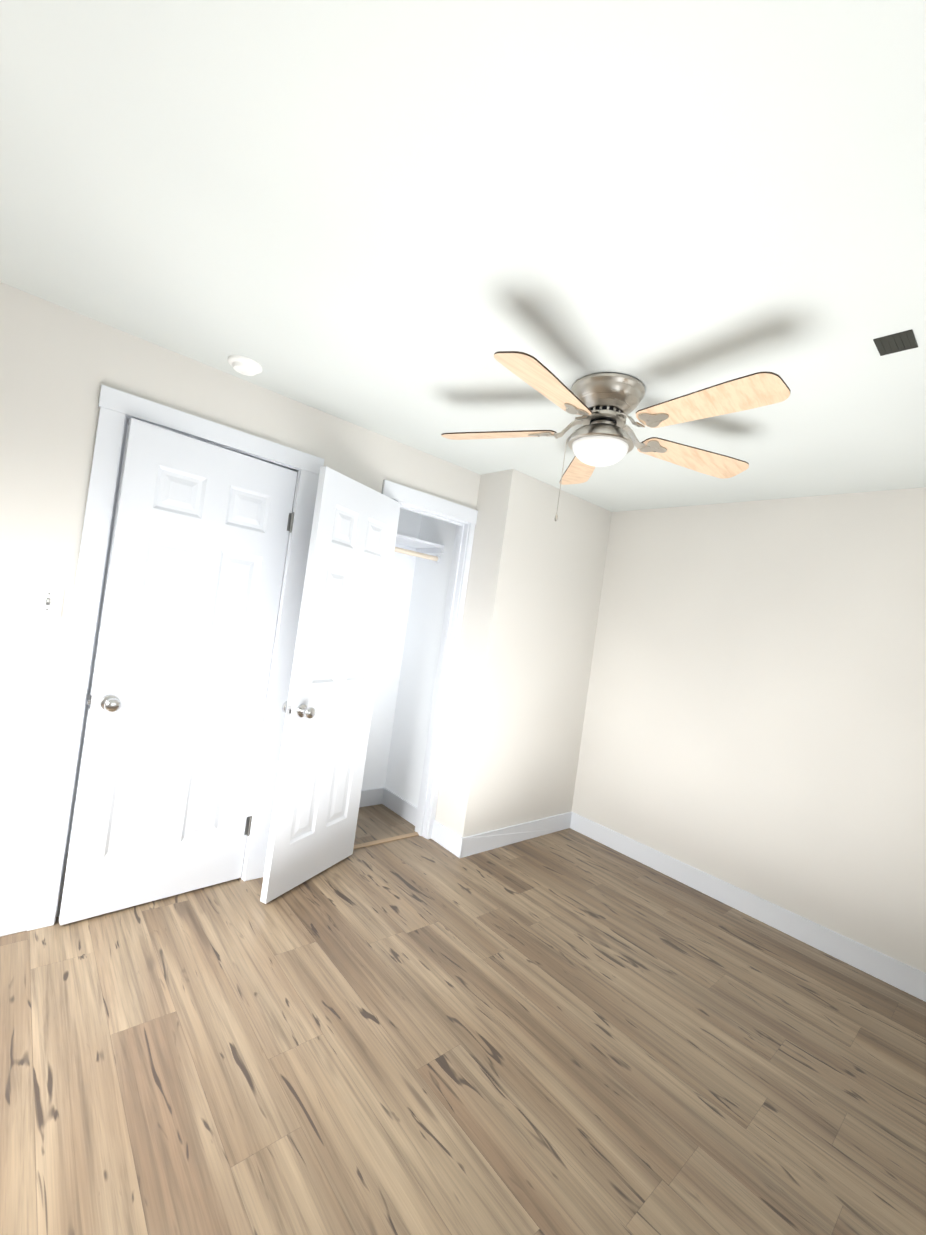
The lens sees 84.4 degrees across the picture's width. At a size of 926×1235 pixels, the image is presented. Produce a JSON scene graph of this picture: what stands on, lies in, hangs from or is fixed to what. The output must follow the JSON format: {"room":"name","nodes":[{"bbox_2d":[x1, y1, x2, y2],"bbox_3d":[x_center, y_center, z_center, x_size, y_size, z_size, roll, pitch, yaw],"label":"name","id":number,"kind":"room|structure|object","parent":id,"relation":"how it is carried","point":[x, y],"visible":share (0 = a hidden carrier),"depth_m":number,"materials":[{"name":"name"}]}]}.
{"room":"empty bedroom","nodes":[
{"label":"empty bedroom","id":0,"kind":"room"},
{"bbox_2d":[0,282,480,904],"bbox_3d":[-1.602,0.027,2.006,4.075,2.365,0.120,8,0,-41],"label":"wall","id":1,"kind":"structure","parent":0,"point":[60,366],"depth_m":1.95,"materials":[{"name":"paint"}]},
{"bbox_2d":[0,899,29,936],"bbox_3d":[-2.399,1.048,1.339,1.930,0.119,0.017,8,0,-41],"label":"baseboard","id":2,"kind":"structure","parent":1,"relation":"attached to","point":[14,915],"depth_m":1.94,"materials":[{"name":"white wood"}]},
{"bbox_2d":[32,584,63,618],"bbox_3d":[-1.569,-0.060,1.932,0.084,0.122,0.018,8,0,-41],"label":"light switch","id":3,"kind":"object","parent":1,"relation":"attached to","point":[47,602],"visible":1,"depth_m":1.93,"materials":[{"name":"white plastic"}]},
{"bbox_2d":[26,385,323,930],"bbox_3d":[-1.239,0.197,2.328,0.933,2.130,0.141,8,0,-41],"label":"door frame","id":4,"kind":"structure","parent":1,"relation":"attached to","point":[116,406],"depth_m":2.04,"materials":[{"name":"white wood"}]},
{"bbox_2d":[59,418,296,924],"bbox_3d":[-1.213,0.245,2.280,0.174,2.018,0.732,8,0,44],"label":"entry door","id":5,"kind":"structure","parent":1,"relation":"in","point":[176,701],"depth_m":2.23,"materials":[{"name":"white paint"},{"name":"satin chrome"}]},
{"bbox_2d":[260,466,400,903],"bbox_3d":[-0.642,0.325,2.633,0.174,2.018,0.662,8,0,25],"label":"closet door","id":6,"kind":"structure","parent":1,"relation":"in","point":[327,707],"depth_m":2.56,"materials":[{"name":"white paint"},{"name":"satin chrome"}]},
{"bbox_2d":[381,480,477,838],"bbox_3d":[-0.361,0.360,3.122,0.629,2.053,0.122,8,0,-41],"label":"door frame","id":7,"kind":"structure","parent":1,"relation":"attached to","point":[441,679],"depth_m":3.30,"materials":[{"name":"white wood"}]},
{"bbox_2d":[431,820,457,851],"bbox_3d":[-0.112,1.371,3.187,0.017,0.119,0.281,8,0,-41],"label":"baseboard","id":8,"kind":"structure","parent":1,"relation":"attached to","point":[441,834],"depth_m":3.19,"materials":[{"name":"white wood"}]},
{"bbox_2d":[67,425,455,852],"bbox_3d":[-1.225,0.083,2.827,2.690,2.365,0.612,8,0,-41],"label":"wall","id":9,"kind":"structure","parent":0,"point":[406,676],"depth_m":3.67,"materials":[{"name":"paint"}]},
{"bbox_2d":[359,787,383,806],"bbox_3d":[-0.924,1.261,3.458,0.926,0.119,0.017,8,0,-41],"label":"baseboard","id":10,"kind":"structure","parent":9,"relation":"attached to","point":[368,797],"depth_m":3.68,"materials":[{"name":"white wood"}]},
{"bbox_2d":[380,787,417,825],"bbox_3d":[-0.422,1.330,3.571,0.017,0.119,0.469,8,0,-41],"label":"baseboard","id":11,"kind":"structure","parent":9,"relation":"attached to","point":[391,800],"depth_m":3.58,"materials":[{"name":"white wood"}]},
{"bbox_2d":[394,534,443,562],"bbox_3d":[-0.583,-0.498,3.355,0.920,0.124,0.316,8,0,-41],"label":"closet shelf","id":12,"kind":"object","parent":9,"relation":"attached to","point":[411,546],"visible":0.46,"depth_m":3.50,"materials":[{"name":"white wood"}]},
{"bbox_2d":[0,804,925,1234],"bbox_3d":[-0.381,1.435,1.315,5.280,0.100,4.220,8,0,-41],"label":"floor","id":13,"kind":"structure","parent":0,"point":[568,1032],"depth_m":1.65,"materials":[{"name":"brown wood"}]},
{"bbox_2d":[353,832,418,849],"bbox_3d":[-0.510,1.373,3.128,0.591,0.006,0.040,8,0,-41],"label":"threshold","id":14,"kind":"object","parent":13,"relation":"on","point":[371,843],"visible":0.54,"depth_m":3.15,"materials":[{"name":"beige wood"}]},
{"bbox_2d":[0,0,925,511],"bbox_3d":[-0.046,-1.007,1.328,5.280,0.100,4.220,8,0,-41],"label":"ceiling","id":15,"kind":"structure","parent":0,"point":[402,220],"depth_m":1.19,"materials":[{"name":"paint"}]},
{"bbox_2d":[228,355,262,375],"bbox_3d":[-0.921,-1.055,2.158,0.136,0.034,0.136,8,0,-41],"label":"smoke detector","id":16,"kind":"object","parent":15,"relation":"attached to","point":[243,365],"visible":1,"depth_m":2.13,"materials":[{"name":"white plastic"}]},
{"bbox_2d":[441,351,790,520],"bbox_3d":[0.520,-0.611,1.915,1.254,0.525,1.247,8,0,-41],"label":"ceiling fan","id":17,"kind":"object","parent":15,"relation":"hanging from","point":[604,404],"visible":1,"depth_m":1.85,"materials":[{"name":"beige wood"}]},
{"bbox_2d":[873,329,917,355],"bbox_3d":[1.230,-0.779,1.452,0.102,0.006,0.084,8,0,-41],"label":"ceiling vent","id":18,"kind":"object","parent":15,"relation":"in","point":[896,342],"visible":1,"depth_m":1.45,"materials":[{"name":"grey metal"}]},
{"bbox_2d":[435,469,611,836],"bbox_3d":[0.458,0.318,3.638,1.205,2.365,0.408,8,0,-41],"label":"wall","id":19,"kind":"structure","parent":0,"point":[523,667],"depth_m":3.29,"materials":[{"name":"paint"}]},
{"bbox_2d":[452,811,571,857],"bbox_3d":[0.381,1.440,3.416,1.069,0.119,0.017,8,0,-41],"label":"baseboard","id":20,"kind":"structure","parent":19,"relation":"attached to","point":[485,841],"depth_m":3.35,"materials":[{"name":"white wood"}]},
{"bbox_2d":[572,487,925,972],"bbox_3d":[2.041,0.530,2.638,0.120,2.365,3.200,8,0,-41],"label":"wall","id":21,"kind":"structure","parent":0,"point":[754,723],"depth_m":2.87,"materials":[{"name":"paint"}]},
{"bbox_2d":[572,812,925,1001],"bbox_3d":[1.790,1.629,2.644,0.019,0.119,3.053,8,0,-41],"label":"baseboard","id":22,"kind":"structure","parent":21,"relation":"attached to","point":[904,977],"depth_m":2.77,"materials":[{"name":"white wood"}]}
]}

